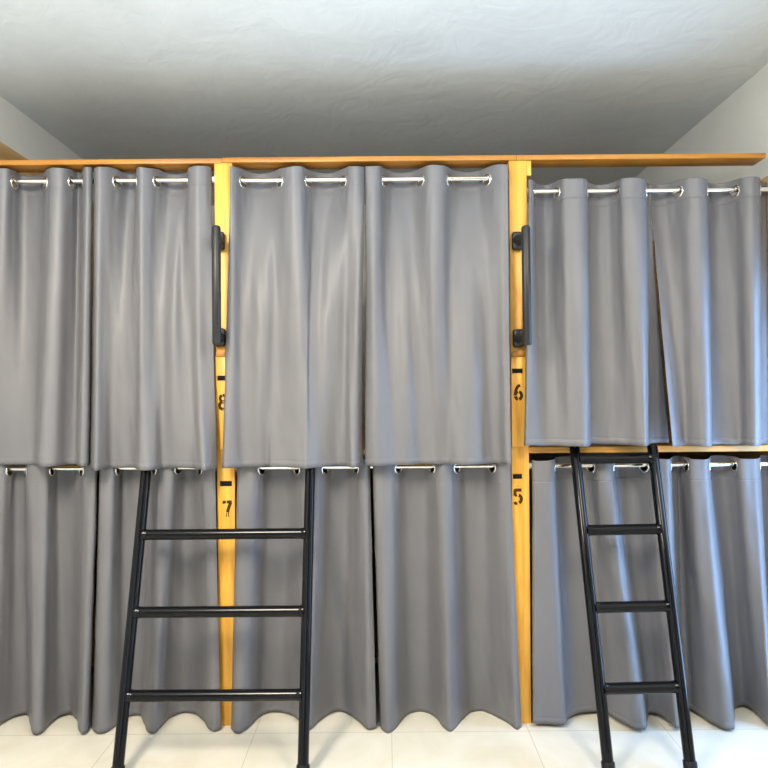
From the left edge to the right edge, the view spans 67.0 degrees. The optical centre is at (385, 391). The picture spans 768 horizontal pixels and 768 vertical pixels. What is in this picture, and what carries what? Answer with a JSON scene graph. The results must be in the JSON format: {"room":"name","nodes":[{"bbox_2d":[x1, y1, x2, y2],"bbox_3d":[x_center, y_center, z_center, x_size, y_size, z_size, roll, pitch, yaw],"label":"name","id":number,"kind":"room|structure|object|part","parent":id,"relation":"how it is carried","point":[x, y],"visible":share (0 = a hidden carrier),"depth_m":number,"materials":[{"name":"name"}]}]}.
{"room":"dormitory","nodes":[
{"label":"dormitory","id":0,"kind":"room"},
{"bbox_2d":[0,96,118,201],"bbox_3d":[-1.990,0.007,1.430,0.120,3.000,6.700,0,0,0],"label":"wall","id":1,"kind":"structure","parent":0,"point":[18,132],"depth_m":3.15,"materials":[{"name":"white paint"}]},
{"bbox_2d":[153,203,605,552],"bbox_3d":[-0.073,-0.009,4.720,3.715,3.000,0.120,0,0,0],"label":"wall","id":2,"kind":"structure","parent":0,"point":[532,456],"depth_m":4.66,"materials":[{"name":"white paint"}]},
{"bbox_2d":[0,0,767,205],"bbox_3d":[-0.086,-1.559,1.430,3.955,0.100,6.700,0,0,0],"label":"ceiling","id":3,"kind":"structure","parent":0,"point":[107,79],"depth_m":2.75,"materials":[{"name":"grey paint"}]},
{"bbox_2d":[0,662,767,767],"bbox_3d":[-0.059,1.541,1.430,3.955,0.100,6.700,0,0,0],"label":"floor","id":4,"kind":"structure","parent":0,"point":[481,739],"depth_m":2.45,"materials":[{"name":"beige tile"}]},
{"bbox_2d":[111,468,314,767],"bbox_3d":[-0.685,0.879,2.458,0.770,1.327,0.523,0,0,0],"label":"ladder","id":5,"kind":"object","parent":4,"relation":"on","point":[127,695],"visible":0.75,"depth_m":2.37,"materials":[{"name":"black metal"}]},
{"bbox_3d":[-1.046,0.860,2.464,0.046,1.283,0.513,0,0,-1],"label":"leg","id":6,"kind":"part","parent":5,"relation":"part of","materials":[{"name":"black paint"}]},
{"bbox_3d":[-0.327,0.853,2.464,0.047,1.283,0.511,0,0,0],"label":"leg","id":7,"kind":"part","parent":5,"relation":"part of","materials":[{"name":"black paint"}]},
{"bbox_2d":[0,142,767,725],"bbox_3d":[-0.071,0.114,3.559,3.713,2.754,2.192,0,0,0],"label":"frame","id":8,"kind":"object","parent":4,"relation":"on","point":[519,166],"visible":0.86,"depth_m":2.60,"materials":[{"name":"yellow wood"}]},
{"bbox_3d":[-1.336,-1.030,2.643,1.201,0.022,0.094,0,0,0],"label":"rail","id":9,"kind":"part","parent":8,"relation":"part of","materials":[{"name":"orange wood"}]},
{"bbox_2d":[8,466,216,470],"bbox_3d":[-1.333,0.346,2.630,1.148,0.042,0.042,0,0,0],"label":"curtain rod","id":10,"kind":"object","parent":8,"relation":"attached to","point":[17,468],"visible":0.27,"depth_m":2.62,"materials":[{"name":"silver metal"}]},
{"bbox_2d":[0,464,96,733],"bbox_3d":[-1.584,0.900,2.610,0.580,1.184,0.165,0,0,0],"label":"curtain","id":11,"kind":"object","parent":10,"relation":"hanging from","point":[48,520],"visible":0.95,"depth_m":2.62,"materials":[{"name":"grey fabric"}]},
{"bbox_2d":[92,468,220,733],"bbox_3d":[-1.031,0.898,2.620,0.588,1.190,0.164,0,0,0],"label":"curtain","id":12,"kind":"object","parent":10,"relation":"hanging from","point":[171,653],"visible":0.88,"depth_m":2.61,"materials":[{"name":"grey fabric"}]},
{"bbox_2d":[12,176,214,183],"bbox_3d":[-1.344,-0.957,2.630,1.148,0.042,0.042,0,0,0],"label":"curtain rod","id":13,"kind":"object","parent":8,"relation":"attached to","point":[116,180],"visible":0.48,"depth_m":2.62,"materials":[{"name":"silver metal"}]},
{"bbox_2d":[0,167,92,466],"bbox_3d":[-1.590,-0.343,2.588,0.586,1.330,0.210,0,0,0],"label":"curtain","id":14,"kind":"object","parent":13,"relation":"hanging from","point":[46,229],"visible":0.96,"depth_m":2.59,"materials":[{"name":"grey fabric"}]},
{"bbox_2d":[90,166,217,470],"bbox_3d":[-1.030,-0.339,2.583,0.563,1.351,0.220,0,0,0],"label":"curtain","id":15,"kind":"object","parent":13,"relation":"hanging from","point":[153,406],"visible":0.99,"depth_m":2.58,"materials":[{"name":"grey fabric"}]},
{"bbox_3d":[-0.719,0.235,2.645,0.079,2.523,0.090,0,0,0],"label":"post","id":16,"kind":"part","parent":8,"relation":"part of","materials":[{"name":"yellow wood"}]},
{"bbox_2d":[240,176,489,182],"bbox_3d":[-0.070,-0.963,2.630,1.241,0.042,0.042,0,0,0],"label":"curtain rod","id":17,"kind":"object","parent":8,"relation":"attached to","point":[449,178],"visible":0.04,"depth_m":2.62,"materials":[{"name":"silver metal"}]},
{"bbox_2d":[222,166,364,468],"bbox_3d":[-0.405,-0.344,2.580,0.632,1.342,0.210,0,0,0],"label":"curtain","id":18,"kind":"object","parent":17,"relation":"hanging from","point":[293,396],"visible":0.98,"depth_m":2.57,"materials":[{"name":"grey fabric"}]},
{"bbox_2d":[365,164,510,465],"bbox_3d":[0.223,-0.350,2.594,0.644,1.336,0.183,0,0,0],"label":"curtain","id":19,"kind":"object","parent":17,"relation":"hanging from","point":[437,341],"visible":0.99,"depth_m":2.57,"materials":[{"name":"grey fabric"}]},
{"bbox_2d":[235,463,494,471],"bbox_3d":[-0.058,0.338,2.630,1.241,0.042,0.042,0,0,0],"label":"curtain rod","id":20,"kind":"object","parent":8,"relation":"attached to","point":[488,465],"visible":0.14,"depth_m":2.62,"materials":[{"name":"silver metal"}]},
{"bbox_2d":[231,459,375,733],"bbox_3d":[-0.371,0.890,2.615,0.644,1.194,0.171,0,0,0],"label":"curtain","id":21,"kind":"object","parent":20,"relation":"hanging from","point":[266,650],"visible":0.77,"depth_m":2.64,"materials":[{"name":"grey fabric"}]},
{"bbox_2d":[373,463,521,733],"bbox_3d":[0.271,0.895,2.616,0.650,1.184,0.172,0,0,0],"label":"curtain","id":22,"kind":"object","parent":20,"relation":"hanging from","point":[446,599],"visible":0.91,"depth_m":2.63,"materials":[{"name":"grey fabric"}]},
{"bbox_3d":[-0.075,-1.044,2.643,1.319,0.022,0.094,0,0,0],"label":"rail","id":23,"kind":"part","parent":8,"relation":"part of","materials":[{"name":"orange wood"}]},
{"bbox_3d":[0.601,0.223,2.645,0.079,2.523,0.090,0,0,0],"label":"post","id":24,"kind":"part","parent":8,"relation":"part of","materials":[{"name":"yellow wood"}]},
{"bbox_3d":[1.143,-1.055,2.643,1.116,0.022,0.094,0,0,0],"label":"rail","id":25,"kind":"part","parent":8,"relation":"part of","materials":[{"name":"orange wood"}]},
{"bbox_2d":[527,187,767,194],"bbox_3d":[1.194,-0.913,2.630,1.125,0.042,0.042,0,0,0],"label":"curtain rod","id":26,"kind":"object","parent":8,"relation":"attached to","point":[718,189],"visible":0.48,"depth_m":2.62,"materials":[{"name":"silver metal"}]},
{"bbox_2d":[524,177,668,446],"bbox_3d":[0.935,-0.363,2.583,0.673,1.194,0.224,0,0,0],"label":"curtain","id":27,"kind":"object","parent":26,"relation":"hanging from","point":[594,370],"visible":0.98,"depth_m":2.57,"materials":[{"name":"grey fabric"}]},
{"bbox_2d":[651,177,767,446],"bbox_3d":[1.492,-0.365,2.591,0.530,1.198,0.202,0,0,0],"label":"curtain","id":28,"kind":"object","parent":26,"relation":"hanging from","point":[711,248],"visible":0.99,"depth_m":2.59,"materials":[{"name":"grey fabric"}]},
{"bbox_2d":[529,462,767,468],"bbox_3d":[1.205,0.331,2.630,1.125,0.042,0.042,0,0,0],"label":"curtain rod","id":29,"kind":"object","parent":8,"relation":"attached to","point":[674,464],"visible":0.51,"depth_m":2.62,"materials":[{"name":"silver metal"}]},
{"bbox_2d":[532,456,681,729],"bbox_3d":[0.997,0.880,2.605,0.698,1.166,0.175,0,0,3],"label":"curtain","id":30,"kind":"object","parent":29,"relation":"hanging from","point":[635,646],"visible":0.74,"depth_m":2.60,"materials":[{"name":"grey fabric"}]},
{"bbox_2d":[677,455,767,729],"bbox_3d":[1.551,0.877,2.610,0.426,1.171,0.193,0,0,0],"label":"curtain","id":31,"kind":"object","parent":29,"relation":"hanging from","point":[723,511],"visible":0.93,"depth_m":2.60,"materials":[{"name":"grey fabric"}]},
{"bbox_2d":[569,445,697,767],"bbox_3d":[1.009,0.884,2.390,0.387,1.303,0.382,0,0,0],"label":"ladder","id":32,"kind":"object","parent":4,"relation":"on","point":[602,689],"visible":0.99,"depth_m":2.38,"materials":[{"name":"black metal"}]},
{"bbox_3d":[0.846,0.859,2.396,0.043,1.251,0.369,0,0,-3],"label":"leg","id":33,"kind":"part","parent":32,"relation":"part of","materials":[{"name":"black paint"}]},
{"bbox_3d":[1.176,0.856,2.397,0.044,1.251,0.369,0,0,2],"label":"leg","id":34,"kind":"part","parent":32,"relation":"part of","materials":[{"name":"black paint"}]},
{"bbox_2d":[615,64,767,240],"bbox_3d":[1.845,-0.026,1.430,0.120,3.000,6.700,0,0,0],"label":"wall","id":35,"kind":"structure","parent":0,"point":[739,124],"depth_m":2.99,"materials":[{"name":"white paint"}]}
]}

